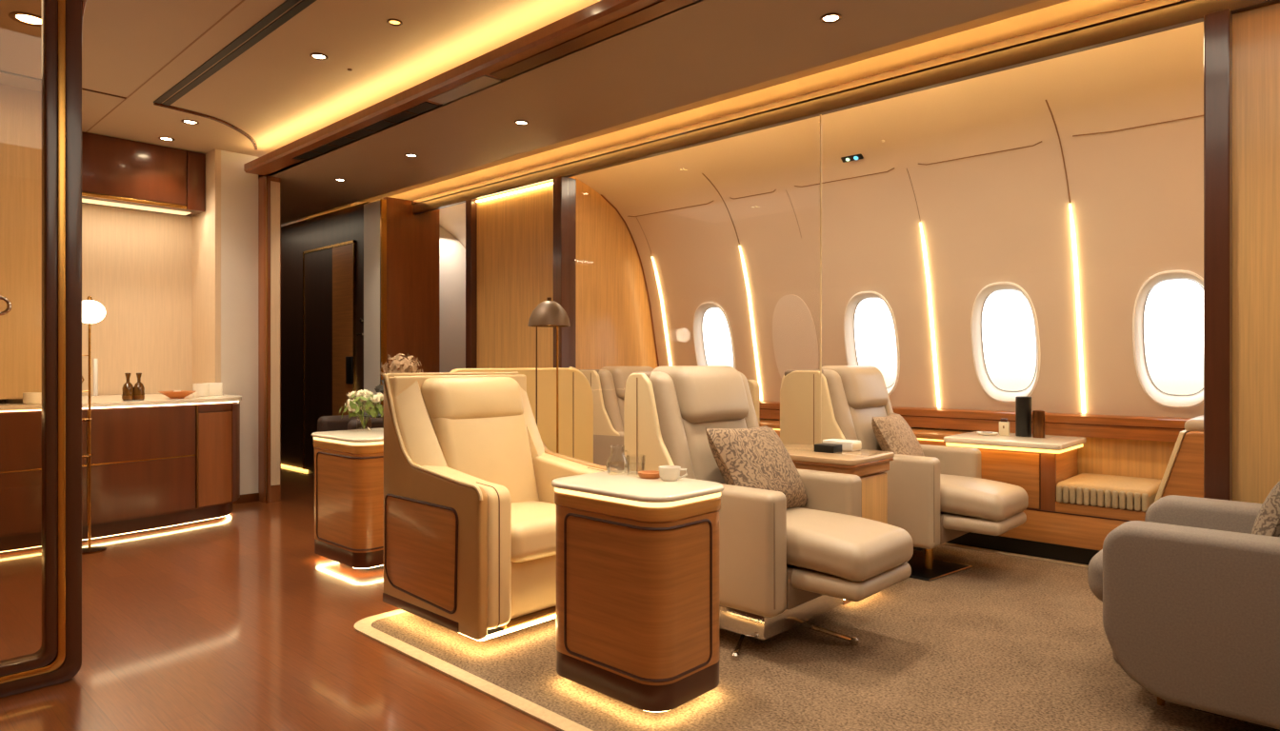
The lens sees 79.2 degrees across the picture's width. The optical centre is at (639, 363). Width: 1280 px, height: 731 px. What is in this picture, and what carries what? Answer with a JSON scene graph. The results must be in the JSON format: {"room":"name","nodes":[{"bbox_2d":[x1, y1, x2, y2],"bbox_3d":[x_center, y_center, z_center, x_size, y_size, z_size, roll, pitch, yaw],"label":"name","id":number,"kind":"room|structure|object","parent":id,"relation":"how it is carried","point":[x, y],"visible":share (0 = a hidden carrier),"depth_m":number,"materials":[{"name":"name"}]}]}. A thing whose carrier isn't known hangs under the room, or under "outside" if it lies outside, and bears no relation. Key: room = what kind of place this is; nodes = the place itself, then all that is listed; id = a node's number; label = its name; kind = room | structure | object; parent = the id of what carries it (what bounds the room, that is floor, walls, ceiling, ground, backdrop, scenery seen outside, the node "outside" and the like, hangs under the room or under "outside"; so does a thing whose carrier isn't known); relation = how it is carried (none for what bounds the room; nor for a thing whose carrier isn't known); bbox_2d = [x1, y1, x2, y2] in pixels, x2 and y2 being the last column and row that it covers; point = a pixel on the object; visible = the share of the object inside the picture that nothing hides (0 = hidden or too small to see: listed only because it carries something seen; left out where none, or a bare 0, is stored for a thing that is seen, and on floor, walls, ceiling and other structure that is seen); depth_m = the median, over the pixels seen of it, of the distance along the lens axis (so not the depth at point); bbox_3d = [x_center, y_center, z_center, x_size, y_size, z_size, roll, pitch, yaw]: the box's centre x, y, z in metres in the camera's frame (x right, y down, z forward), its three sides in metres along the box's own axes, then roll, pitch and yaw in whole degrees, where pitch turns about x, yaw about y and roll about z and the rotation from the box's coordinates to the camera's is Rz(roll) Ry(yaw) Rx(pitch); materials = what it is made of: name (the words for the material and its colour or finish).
{"room":"aircraft cabin","nodes":[
{"label":"aircraft cabin","id":0,"kind":"room"},
{"bbox_2d":[0,83,41,399],"bbox_3d":[-5.460,-0.755,4.079,1.250,1.950,3.720,0,0,43],"label":"wall","id":1,"kind":"structure","parent":0,"point":[20,109],"depth_m":4.85,"materials":[{"name":"brown wood"}]},
{"bbox_2d":[5,202,192,403],"bbox_3d":[-4.261,-0.290,6.208,0.100,2.880,1.270,0,0,43],"label":"wall niche","id":2,"kind":"object","parent":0,"point":[137,265],"visible":0.14,"depth_m":6.31,"materials":[{"name":"beige wood"}]},
{"bbox_2d":[81,131,205,217],"bbox_3d":[-4.063,-1.488,6.078,0.346,0.485,1.090,0,0,43],"label":"upper cabinet","id":3,"kind":"object","parent":2,"relation":"attached to","point":[117,172],"visible":0.69,"depth_m":6.04,"materials":[{"name":"brown wood"}]},
{"bbox_2d":[192,148,220,383],"bbox_3d":[-3.606,-0.290,6.434,0.550,2.880,0.045,0,0,43],"label":"wall","id":4,"kind":"structure","parent":0,"point":[207,225],"depth_m":6.34,"materials":[{"name":"beige paint"}]},
{"bbox_2d":[220,150,258,495],"bbox_3d":[-3.528,-0.290,6.591,0.650,2.880,0.290,0,0,43],"label":"wall column","id":5,"kind":"structure","parent":0,"point":[239,189],"depth_m":6.38,"materials":[{"name":"beige paint"}]},
{"bbox_2d":[232,493,259,504],"bbox_3d":[-3.286,1.115,6.365,0.012,0.070,0.290,0,0,43],"label":"trim","id":6,"kind":"structure","parent":5,"relation":"attached to","point":[253,497],"depth_m":6.40,"materials":[{"name":"brown wood"}]},
{"bbox_2d":[258,175,280,502],"bbox_3d":[-3.162,-0.250,6.544,0.350,2.800,0.140,0,0,43],"label":"trim","id":7,"kind":"structure","parent":5,"relation":"attached to","point":[273,491],"depth_m":6.42,"materials":[{"name":"brown wood"}]},
{"bbox_2d":[0,466,559,730],"bbox_3d":[-2.588,1.190,4.409,14.200,0.080,8.120,0,0,43],"label":"floor","id":8,"kind":"structure","parent":0,"point":[233,622],"depth_m":3.19,"materials":[{"name":"brown wood"}]},
{"bbox_2d":[0,0,81,698],"bbox_3d":[-2.952,-0.290,1.905,0.084,2.880,2.600,0,0,43],"label":"door","id":9,"kind":"structure","parent":8,"relation":"on","point":[58,660],"depth_m":2.78,"materials":[{"name":"brown wood"}]},
{"bbox_2d":[81,296,106,555],"bbox_3d":[-3.404,0.367,4.708,0.200,1.565,0.265,0,0,43],"label":"floor lamp","id":10,"kind":"object","parent":8,"relation":"on","point":[92,311],"visible":0.7,"depth_m":4.74,"materials":[{"name":"brown metal"}]},
{"bbox_2d":[0,393,241,553],"bbox_3d":[-4.233,0.700,5.105,1.425,0.900,2.895,0,0,43],"label":"credenza","id":11,"kind":"object","parent":8,"relation":"on","point":[158,461],"visible":0.89,"depth_m":5.13,"materials":[{"name":"brown wood"}]},
{"bbox_2d":[22,392,41,404],"bbox_3d":[-3.755,0.215,4.800,0.110,0.070,0.110,0,0,43],"label":"cup","id":12,"kind":"object","parent":11,"relation":"on","point":[29,398],"visible":0.82,"depth_m":4.76,"materials":[{"name":"ceramic"}]},
{"bbox_2d":[1,514,229,552],"bbox_3d":[-3.850,1.125,4.744,0.380,0.004,2.880,0,0,32],"label":"floor light","id":13,"kind":"object","parent":11,"relation":"on","point":[205,518],"depth_m":5.15,"materials":[{"name":"white plastic"}]},
{"bbox_2d":[0,393,241,411],"bbox_3d":[-4.233,0.264,5.105,1.425,0.028,2.895,0,0,43],"label":"countertop","id":14,"kind":"structure","parent":11,"relation":"on","point":[100,401],"depth_m":5.28,"materials":[{"name":"stone"}]},
{"bbox_2d":[121,373,144,400],"bbox_3d":[-3.439,0.157,5.257,0.067,0.187,0.131,0,0,43],"label":"oil bottle","id":15,"kind":"object","parent":11,"relation":"on","point":[130,392],"visible":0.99,"depth_m":5.25,"materials":[{"name":"brown glass"}]},
{"bbox_2d":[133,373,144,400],"bbox_3d":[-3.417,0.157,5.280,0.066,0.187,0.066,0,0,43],"label":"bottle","id":16,"kind":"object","parent":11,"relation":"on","point":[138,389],"depth_m":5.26,"materials":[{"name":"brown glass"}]},
{"bbox_2d":[158,390,195,399],"bbox_3d":[-3.322,0.220,5.558,0.236,0.060,0.236,0,0,43],"label":"fruit bowl","id":17,"kind":"object","parent":11,"relation":"on","point":[175,394],"visible":1,"depth_m":5.51,"materials":[{"name":"ceramic"}]},
{"bbox_2d":[192,383,209,397],"bbox_3d":[-3.288,0.200,5.800,0.110,0.100,0.110,0,0,43],"label":"cup","id":18,"kind":"object","parent":11,"relation":"on","point":[201,390],"visible":0.94,"depth_m":5.76,"materials":[{"name":"ceramic"}]},
{"bbox_2d":[201,382,222,396],"bbox_3d":[-3.332,0.200,6.032,0.120,0.100,0.120,0,0,43],"label":"canister","id":19,"kind":"object","parent":11,"relation":"on","point":[215,389],"visible":0.73,"depth_m":5.99,"materials":[{"name":"ceramic"}]},
{"bbox_2d":[265,175,267,503],"bbox_3d":[-3.076,-0.250,6.378,0.014,2.800,0.009,0,0,43],"label":"trim","id":20,"kind":"structure","parent":8,"relation":"on","point":[266,175],"depth_m":6.37,"materials":[{"name":"brown wood"}]},
{"bbox_2d":[311,427,383,570],"bbox_3d":[-1.552,0.777,4.523,0.628,0.745,0.528,0,0,43],"label":"side table","id":21,"kind":"object","parent":8,"relation":"on","point":[349,465],"visible":0.59,"depth_m":4.23,"materials":[{"name":"brown wood"}]},
{"bbox_2d":[339,389,383,429],"bbox_3d":[-1.674,0.279,4.669,0.274,0.252,0.283,0,0,43],"label":"flowers","id":22,"kind":"object","parent":21,"relation":"on","point":[366,400],"visible":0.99,"depth_m":4.63,"materials":[{"name":"white plant"}]},
{"bbox_2d":[380,353,422,375],"bbox_3d":[-1.399,0.173,4.541,0.249,0.465,0.268,0,0,43],"label":"flowers","id":23,"kind":"object","parent":21,"relation":"on","point":[410,366],"visible":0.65,"depth_m":4.48,"materials":[{"name":"beige plant"}]},
{"bbox_2d":[317,405,383,432],"bbox_3d":[-2.189,0.740,6.348,0.660,0.820,0.660,0,0,43],"label":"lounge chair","id":24,"kind":"object","parent":8,"relation":"on","point":[324,423],"visible":0.11,"depth_m":6.27,"materials":[{"name":"leather"}]},
{"bbox_2d":[450,366,593,463],"bbox_3d":[-0.635,0.589,4.346,0.064,1.143,1.010,0,0,43],"label":"privacy screen","id":25,"kind":"object","parent":8,"relation":"on","point":[575,398],"visible":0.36,"depth_m":4.51,"materials":[{"name":"beige leather"}]},
{"bbox_2d":[527,297,570,453],"bbox_3d":[-0.509,0.389,4.344,0.236,1.522,0.236,0,0,43],"label":"reading lamp","id":26,"kind":"object","parent":8,"relation":"on","point":[549,313],"visible":0.76,"depth_m":4.29,"materials":[{"name":"gold metal"}]},
{"bbox_2d":[579,366,653,470],"bbox_3d":[0.148,0.585,5.878,1.200,1.130,0.748,0,0,43],"label":"seat","id":27,"kind":"object","parent":8,"relation":"on","point":[608,384],"visible":0.3,"depth_m":5.80,"materials":[{"name":"beige leather"}]},
{"bbox_2d":[617,397,623,427],"bbox_3d":[-0.020,0.475,6.034,0.316,0.510,0.480,0,0,43],"label":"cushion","id":28,"kind":"object","parent":27,"relation":"on","point":[620,400],"depth_m":5.84,"materials":[{"name":"beige leather"}]},
{"bbox_2d":[354,542,1278,730],"bbox_3d":[1.802,1.145,2.791,5.370,0.008,3.340,0,0,43],"label":"carpet","id":29,"kind":"object","parent":8,"relation":"on","point":[1005,642],"visible":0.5,"depth_m":2.92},
{"bbox_2d":[382,372,617,641],"bbox_3d":[-0.620,0.592,3.525,0.764,1.098,0.798,0,0,43],"label":"chair","id":30,"kind":"object","parent":29,"relation":"on","point":[470,508],"visible":0.93,"depth_m":3.34,"materials":[{"name":"beige leather"}]},
{"bbox_2d":[429,413,539,502],"bbox_3d":[-0.731,0.466,3.635,0.293,0.510,0.490,0,0,43],"label":"cushion","id":31,"kind":"object","parent":30,"relation":"on","point":[499,449],"depth_m":3.57,"materials":[{"name":"beige leather"}]},
{"bbox_2d":[461,614,556,641],"bbox_3d":[-0.623,1.081,3.534,0.712,0.003,0.762,0,0,43],"label":"floor light","id":32,"kind":"object","parent":30,"relation":"attached to","point":[534,621],"depth_m":3.16,"materials":[{"name":"white plastic"}]},
{"bbox_2d":[511,500,556,562],"bbox_3d":[-0.527,0.734,3.445,0.520,0.191,0.474,0,0,43],"label":"seat cushion","id":33,"kind":"object","parent":30,"relation":"on","point":[533,523],"depth_m":3.22,"materials":[{"name":"beige leather"}]},
{"bbox_2d":[551,470,723,712],"bbox_3d":[-0.014,0.778,2.713,0.563,0.726,0.398,0,0,43],"label":"side table","id":34,"kind":"object","parent":29,"relation":"on","point":[637,559],"visible":1,"depth_m":2.53,"materials":[{"name":"brown wood"}]},
{"bbox_2d":[638,470,659,479],"bbox_3d":[0.036,0.405,2.817,0.088,0.021,0.088,0,0,43],"label":"wooden dish","id":35,"kind":"object","parent":34,"relation":"on","point":[646,474],"visible":0.93,"depth_m":2.79,"materials":[{"name":"brown wood"}]},
{"bbox_2d":[658,465,687,481],"bbox_3d":[0.110,0.391,2.746,0.080,0.048,0.096,0,0,-35],"label":"cup","id":36,"kind":"object","parent":34,"relation":"on","point":[668,473],"visible":1,"depth_m":2.73,"materials":[{"name":"ceramic"}]},
{"bbox_2d":[747,380,759,425],"bbox_3d":[0.646,0.621,4.894,0.230,1.040,0.060,0,0,43],"label":"privacy screen","id":37,"kind":"object","parent":29,"relation":"on","point":[753,386],"visible":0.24,"depth_m":4.81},
{"bbox_2d":[623,365,913,661],"bbox_3d":[0.579,0.576,3.365,1.092,1.130,0.882,0,0,43],"label":"seat","id":38,"kind":"object","parent":29,"relation":"on","point":[781,569],"visible":0.77,"depth_m":3.09,"materials":[{"name":"beige leather"}]},
{"bbox_2d":[681,418,747,484],"bbox_3d":[0.339,0.466,3.567,0.316,0.510,0.480,0,0,43],"label":"cushion","id":39,"kind":"object","parent":38,"relation":"on","point":[705,468],"depth_m":3.40,"materials":[{"name":"beige leather"}]},
{"bbox_2d":[705,425,807,508],"bbox_3d":[0.522,0.460,3.390,0.274,0.381,0.554,0,0,38],"label":"throw pillow","id":40,"kind":"object","parent":38,"relation":"on","point":[754,457],"visible":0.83,"depth_m":3.27,"materials":[{"name":"beige fabric"}]},
{"bbox_2d":[786,507,913,581],"bbox_3d":[0.649,0.723,3.277,0.870,0.180,0.484,0,0,43],"label":"seat cushion","id":41,"kind":"object","parent":38,"relation":"on","point":[824,544],"depth_m":2.99,"materials":[{"name":"beige leather"}]},
{"bbox_2d":[783,443,894,604],"bbox_3d":[0.907,0.791,3.905,0.600,0.700,0.460,0,0,43],"label":"side table","id":42,"kind":"object","parent":29,"relation":"on","point":[870,466],"visible":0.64,"depth_m":3.73,"materials":[{"name":"brown wood"}]},
{"bbox_2d":[814,442,841,453],"bbox_3d":[0.940,0.422,3.868,0.110,0.038,0.090,0,0,43],"label":"storage box","id":43,"kind":"object","parent":42,"relation":"on","point":[825,448],"visible":1,"depth_m":3.83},
{"bbox_2d":[822,439,861,451],"bbox_3d":[1.033,0.416,3.959,0.172,0.050,0.100,0,0,43],"label":"book","id":44,"kind":"object","parent":42,"relation":"on","point":[847,445],"visible":0.78,"depth_m":3.90,"materials":[{"name":"paper"}]},
{"bbox_2d":[780,365,1028,581],"bbox_3d":[1.532,0.576,4.488,1.230,1.130,0.733,0,0,43],"label":"seat","id":45,"kind":"object","parent":29,"relation":"on","point":[942,496],"visible":0.7,"depth_m":4.29,"materials":[{"name":"beige leather"}]},
{"bbox_2d":[848,405,886,451],"bbox_3d":[1.354,0.466,4.655,0.316,0.510,0.465,0,0,43],"label":"cushion","id":46,"kind":"object","parent":45,"relation":"on","point":[862,416],"depth_m":4.51,"materials":[{"name":"beige leather"}]},
{"bbox_2d":[871,412,924,457],"bbox_3d":[1.506,0.465,4.489,0.235,0.334,0.500,0,0,32],"label":"throw pillow","id":47,"kind":"object","parent":45,"relation":"on","point":[892,433],"visible":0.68,"depth_m":4.33,"materials":[{"name":"beige fabric"}]},
{"bbox_2d":[940,474,1028,521],"bbox_3d":[1.664,0.723,4.365,0.870,0.180,0.469,0,0,43],"label":"seat cushion","id":48,"kind":"object","parent":45,"relation":"on","point":[963,497],"depth_m":4.06,"materials":[{"name":"beige leather"}]},
{"bbox_2d":[1088,495,1279,730],"bbox_3d":[2.126,0.711,2.516,1.117,0.860,0.850,0,0,43],"label":"armchair","id":49,"kind":"object","parent":29,"relation":"on","point":[1190,596],"visible":1,"depth_m":2.36,"materials":[{"name":"grey fabric"}]},
{"bbox_2d":[1088,549,1102,601],"bbox_3d":[2.032,0.749,2.604,0.859,0.225,0.506,0,0,43],"label":"seat cushion","id":50,"kind":"object","parent":49,"relation":"on","point":[1095,566],"depth_m":2.70,"materials":[{"name":"grey fabric"}]},
{"bbox_2d":[1251,480,1279,537],"bbox_3d":[2.140,0.500,2.537,0.420,0.311,0.185,0,0,-38],"label":"throw pillow","id":51,"kind":"object","parent":49,"relation":"on","point":[1267,523],"visible":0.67,"depth_m":2.44,"materials":[{"name":"beige fabric"}]},
{"bbox_2d":[820,114,821,443],"bbox_3d":[0.244,-0.135,5.145,2.160,2.570,0.010,0,0,43],"label":"glass screen","id":52,"kind":"object","parent":8,"relation":"on","point":[820,114],"visible":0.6,"depth_m":4.41,"materials":[{"name":"white"}]},
{"bbox_2d":[759,400,1192,479],"bbox_3d":[1.976,0.733,5.309,5.150,0.835,0.462,0,0,43],"label":"window ledge","id":53,"kind":"object","parent":8,"relation":"on","point":[1139,447],"visible":0.09,"depth_m":4.76,"materials":[{"name":"brown wood"}]},
{"bbox_2d":[946,415,1203,564],"bbox_3d":[2.913,0.715,4.275,2.370,0.870,0.553,0,0,43],"label":"window bench","id":54,"kind":"object","parent":8,"relation":"on","point":[1072,533],"visible":0.37,"depth_m":4.33,"materials":[{"name":"brown wood"}]},
{"bbox_2d":[943,431,1086,511],"bbox_3d":[2.291,0.650,4.748,0.675,0.400,0.570,0,0,43],"label":"table","id":55,"kind":"object","parent":54,"relation":"on","point":[1036,466],"visible":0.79,"depth_m":4.54,"materials":[{"name":"brown wood"}]},
{"bbox_2d":[999,419,1009,436],"bbox_3d":[2.276,0.398,4.839,0.060,0.105,0.022,0,0,43],"label":"card stand","id":56,"kind":"object","parent":55,"relation":"on","point":[1004,425],"visible":1,"depth_m":4.83,"materials":[{"name":"paper"}]},
{"bbox_2d":[1015,397,1031,437],"bbox_3d":[2.372,0.328,4.788,0.090,0.245,0.090,0,0,43],"label":"vase","id":57,"kind":"object","parent":55,"relation":"on","point":[1023,405],"visible":1,"depth_m":4.75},
{"bbox_2d":[1032,410,1044,438],"bbox_3d":[2.421,0.367,4.702,0.068,0.165,0.068,0,0,43],"label":"vase","id":58,"kind":"object","parent":55,"relation":"on","point":[1038,416],"visible":1,"depth_m":4.67,"materials":[{"name":"brown wood"}]},
{"bbox_2d":[1056,473,1161,512],"bbox_3d":[2.712,0.729,4.449,0.450,0.123,0.557,0,0,43],"label":"seat pad","id":59,"kind":"object","parent":54,"relation":"on","point":[1123,492],"visible":0.94,"depth_m":4.29,"materials":[{"name":"fabric"}]},
{"bbox_2d":[0,0,600,158],"bbox_3d":[-3.577,-1.760,3.349,14.200,0.060,5.220,0,0,43],"label":"ceiling","id":60,"kind":"structure","parent":0,"point":[273,91],"depth_m":4.32,"materials":[{"name":"paint"}]},
{"bbox_2d":[8,11,41,26],"bbox_3d":[-3.062,-1.730,3.886,0.168,0.013,0.168,0,0,43],"label":"recessed light","id":61,"kind":"object","parent":60,"relation":"in","point":[26,18],"visible":0.81,"depth_m":3.88,"materials":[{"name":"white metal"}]},
{"bbox_2d":[0,70,126,99],"bbox_3d":[-3.755,-1.730,4.598,0.025,0.008,1.205,0,0,43],"label":"trim","id":62,"kind":"structure","parent":60,"relation":"attached to","point":[0,70],"depth_m":4.72,"materials":[{"name":"brown wood"}]},
{"bbox_2d":[85,0,244,132],"bbox_3d":[-0.795,-1.731,2.667,9.200,0.006,0.008,0,0,43],"label":"trim","id":63,"kind":"structure","parent":60,"relation":"attached to","point":[242,1],"depth_m":4.41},
{"bbox_2d":[153,102,257,150],"bbox_3d":[-3.050,-1.727,5.651,0.212,0.026,1.106,0,0,7],"label":"trim","id":64,"kind":"structure","parent":60,"relation":"attached to","point":[238,130],"depth_m":5.43,"materials":[{"name":"brown wood"}]},
{"bbox_2d":[153,0,299,103],"bbox_3d":[-0.262,-1.732,2.388,8.040,0.016,0.040,0,0,43],"label":"trim","id":65,"kind":"structure","parent":60,"relation":"attached to","point":[288,4],"depth_m":4.21,"materials":[{"name":"black metal"}]},
{"bbox_2d":[162,0,316,105],"bbox_3d":[-0.227,-1.732,2.426,8.040,0.016,0.040,0,0,43],"label":"trim","id":66,"kind":"structure","parent":60,"relation":"attached to","point":[303,4],"depth_m":4.23,"materials":[{"name":"black metal"}]},
{"bbox_2d":[243,0,700,176],"bbox_3d":[0.088,-1.640,3.336,8.820,0.180,0.200,0,0,43],"label":"trim","id":67,"kind":"structure","parent":60,"relation":"attached to","point":[602,12],"depth_m":4.21,"materials":[{"name":"brown wood"}]},
{"bbox_2d":[292,101,439,160],"bbox_3d":[-1.913,-1.548,5.243,1.850,0.011,0.090,0,0,43],"label":"air vent","id":68,"kind":"object","parent":67,"relation":"attached to","point":[424,107],"visible":1,"depth_m":5.12,"materials":[{"name":"brown metal"}]},
{"bbox_2d":[427,75,500,104],"bbox_3d":[-1.001,-1.549,4.382,0.560,0.010,0.105,0,0,43],"label":"ceiling plate","id":69,"kind":"object","parent":67,"relation":"attached to","point":[484,81],"visible":1,"depth_m":4.37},
{"bbox_2d":[489,0,698,79],"bbox_3d":[-0.222,-1.549,3.663,1.500,0.010,0.095,0,0,43],"label":"ceiling plate","id":70,"kind":"object","parent":67,"relation":"attached to","point":[661,8],"visible":1,"depth_m":3.65,"materials":[{"name":"brown metal"}]},
{"bbox_2d":[280,201,370,473],"bbox_3d":[-4.423,-0.195,9.128,5.080,2.690,0.080,0,0,43],"label":"wall","id":71,"kind":"structure","parent":0,"point":[345,225],"depth_m":8.40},
{"bbox_2d":[302,240,363,471],"bbox_3d":[-3.113,-0.025,7.813,1.370,2.350,0.057,0,0,43],"label":"door","id":72,"kind":"structure","parent":71,"relation":"in","point":[329,275],"depth_m":7.93,"materials":[{"name":"brown wood"}]},
{"bbox_2d":[363,200,379,412],"bbox_3d":[-2.476,-0.180,7.258,0.320,2.660,0.080,0,0,43],"label":"trim","id":73,"kind":"structure","parent":71,"relation":"attached to","point":[371,210],"depth_m":7.23,"materials":[{"name":"grey paint"}]},
{"bbox_2d":[350,201,465,372],"bbox_3d":[-2.188,-0.217,8.285,0.100,2.735,1.856,0,0,43],"label":"wall","id":74,"kind":"structure","parent":0,"point":[451,252],"depth_m":8.38,"materials":[{"name":"beige paint"}]},
{"bbox_2d":[382,197,439,373],"bbox_3d":[-2.168,-0.195,7.367,0.060,2.690,0.560,0,0,43],"label":"wall","id":75,"kind":"structure","parent":0,"point":[412,240],"depth_m":7.34,"materials":[{"name":"brown wood"}]},
{"bbox_2d":[380,199,386,407],"bbox_3d":[-2.362,-0.180,7.127,0.025,2.660,0.055,0,0,43],"label":"trim","id":76,"kind":"structure","parent":75,"relation":"attached to","point":[383,203],"depth_m":7.11,"materials":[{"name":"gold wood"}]},
{"bbox_2d":[568,176,657,369],"bbox_3d":[-0.294,-0.217,6.752,0.080,2.735,1.516,0,0,43],"label":"wall","id":77,"kind":"structure","parent":0,"point":[614,327],"depth_m":6.71,"materials":[{"name":"brown wood"}]},
{"bbox_2d":[600,194,659,366],"bbox_3d":[-0.042,-0.303,6.952,0.012,2.306,0.859,0,0,43],"label":"trim","id":78,"kind":"structure","parent":77,"relation":"attached to","point":[610,204],"depth_m":7.03,"materials":[{"name":"brown wood"}]},
{"bbox_2d":[258,0,1070,226],"bbox_3d":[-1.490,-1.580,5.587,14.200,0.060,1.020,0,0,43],"label":"ceiling","id":79,"kind":"structure","parent":0,"point":[704,50],"depth_m":4.24,"materials":[{"name":"paint"}]},
{"bbox_2d":[820,13,841,23],"bbox_3d":[0.855,-1.550,3.469,0.098,0.013,0.098,0,0,43],"label":"recessed light","id":80,"kind":"object","parent":79,"relation":"in","point":[829,18],"visible":1,"depth_m":3.47,"materials":[{"name":"white metal"}]},
{"bbox_2d":[439,21,1203,432],"bbox_3d":[-0.215,-0.223,6.661,12.600,2.745,1.550,0,0,43],"label":"wall","id":81,"kind":"structure","parent":0,"point":[1136,194],"depth_m":5.10,"materials":[{"name":"beige plastic"}]},
{"bbox_2d":[465,199,477,368],"bbox_3d":[-1.450,-0.135,6.745,0.080,2.570,0.110,0,0,43],"label":"trim","id":82,"kind":"structure","parent":81,"relation":"attached to","point":[470,205],"depth_m":6.70,"materials":[{"name":"brown wood"}]},
{"bbox_2d":[553,176,576,368],"bbox_3d":[-0.579,-0.135,5.934,0.100,2.570,0.150,0,0,43],"label":"trim","id":83,"kind":"structure","parent":81,"relation":"attached to","point":[564,188],"depth_m":5.89,"materials":[{"name":"brown wood"}]},
{"bbox_2d":[651,257,671,365],"bbox_3d":[0.213,-0.320,7.003,0.021,1.260,0.326,0,0,43],"label":"light strip","id":84,"kind":"object","parent":81,"relation":"attached to","point":[654,267],"visible":0.74,"depth_m":7.00,"materials":[{"name":"white plastic"}]},
{"bbox_2d":[692,301,735,368],"bbox_3d":[0.661,-0.134,6.721,0.424,0.788,0.242,0,0,43],"label":"window frame","id":85,"kind":"structure","parent":81,"relation":"in","point":[697,327],"depth_m":6.80,"materials":[{"name":"beige plastic"}]},
{"bbox_2d":[739,245,762,400],"bbox_3d":[0.907,-0.320,6.355,0.021,1.260,0.326,0,0,43],"label":"light strip","id":86,"kind":"object","parent":81,"relation":"attached to","point":[742,257],"visible":0.98,"depth_m":6.37,"materials":[{"name":"white plastic"}]},
{"bbox_2d":[370,0,1189,204],"bbox_3d":[0.190,-1.595,5.189,11.200,0.110,0.040,0,0,43],"label":"trim","id":87,"kind":"structure","parent":81,"relation":"attached to","point":[1071,10],"depth_m":4.39,"materials":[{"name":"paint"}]},
{"bbox_2d":[772,295,818,379],"bbox_3d":[1.229,-0.150,6.142,0.400,0.785,0.169,0,0,43],"label":"window shade","id":88,"kind":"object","parent":81,"relation":"in","point":[794,340],"depth_m":6.12,"materials":[{"name":"plastic"}]},
{"bbox_2d":[840,153,863,162],"bbox_3d":[1.424,-1.381,5.193,0.150,0.039,0.042,0,0,43],"label":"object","id":89,"kind":"object","parent":81,"relation":"attached to","point":[856,156],"visible":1,"depth_m":5.18,"materials":[{"name":"black plastic"}]},
{"bbox_2d":[843,291,899,396],"bbox_3d":[1.725,-0.134,5.729,0.424,0.788,0.242,0,0,43],"label":"window","id":90,"kind":"structure","parent":81,"relation":"in","point":[850,312],"depth_m":5.79,"materials":[{"name":"beige plastic"}]},
{"bbox_2d":[919,222,940,407],"bbox_3d":[1.997,-0.320,5.339,0.021,1.260,0.326,0,0,43],"label":"light strip","id":91,"kind":"object","parent":81,"relation":"attached to","point":[922,234],"visible":1,"depth_m":5.35,"materials":[{"name":"white plastic"}]},
{"bbox_2d":[918,140,1041,165],"bbox_3d":[2.071,-1.286,4.759,0.742,0.018,0.019,0,0,43],"label":"trim","id":92,"kind":"structure","parent":81,"relation":"attached to","point":[1041,141],"depth_m":4.74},
{"bbox_2d":[970,281,1039,402],"bbox_3d":[2.409,-0.134,5.091,0.424,0.788,0.242,0,0,43],"label":"window","id":93,"kind":"structure","parent":81,"relation":"in","point":[991,390],"depth_m":5.16,"materials":[{"name":"beige plastic"}]},
{"bbox_2d":[1045,100,1070,203],"bbox_3d":[2.397,-1.201,4.433,0.008,0.505,0.491,0,0,43],"label":"trim","id":94,"kind":"structure","parent":81,"relation":"attached to","point":[1046,100],"depth_m":4.48,"materials":[{"name":"brown"}]},
{"bbox_2d":[1069,203,1085,413],"bbox_3d":[2.663,-0.320,4.718,0.021,1.260,0.326,0,0,43],"label":"light strip","id":95,"kind":"object","parent":81,"relation":"attached to","point":[1073,240],"visible":1,"depth_m":4.73,"materials":[{"name":"white plastic"}]},
{"bbox_2d":[1072,115,1203,137],"bbox_3d":[3.483,-1.286,3.442,2.801,0.018,0.019,0,0,43],"label":"trim","id":96,"kind":"structure","parent":81,"relation":"attached to","point":[1198,115],"depth_m":4.18,"materials":[{"name":"brown"}]},
{"bbox_2d":[1132,270,1203,408],"bbox_3d":[3.089,-0.134,4.457,0.424,0.788,0.242,0,0,43],"label":"window","id":97,"kind":"structure","parent":81,"relation":"in","point":[1173,401],"depth_m":4.54,"materials":[{"name":"beige plastic"}]},
{"bbox_2d":[1203,8,1232,500],"bbox_3d":[2.381,-0.135,3.181,0.085,2.570,0.180,0,0,43],"label":"trim","id":98,"kind":"structure","parent":81,"relation":"attached to","point":[1217,25],"depth_m":3.11,"materials":[{"name":"brown wood"}]},
{"bbox_2d":[1232,2,1279,503],"bbox_3d":[3.371,-0.135,2.285,2.585,2.570,0.060,0,0,43],"label":"wall partition","id":99,"kind":"structure","parent":0,"point":[1255,31],"depth_m":3.09,"materials":[{"name":"brown wood"}]},
{"bbox_3d":[2.634,-0.300,-0.446,0.060,2.900,8.260,0,0,43],"label":"wall","id":100,"kind":"structure","parent":0,"visible":0},
{"bbox_2d":[475,181,553,202],"bbox_3d":[-1.027,-1.401,6.334,1.060,0.011,0.015,0,0,43],"label":"light","id":101,"kind":"object","parent":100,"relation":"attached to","point":[549,184],"visible":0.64,"depth_m":6.32,"materials":[{"name":"white plastic"}]},
{"bbox_2d":[412,0,1279,214],"bbox_3d":[0.241,-1.480,5.244,11.200,0.120,0.200,0,0,43],"label":"trim","id":102,"kind":"structure","parent":100,"relation":"attached to","point":[1191,11],"depth_m":4.04,"materials":[{"name":"brown wood"}]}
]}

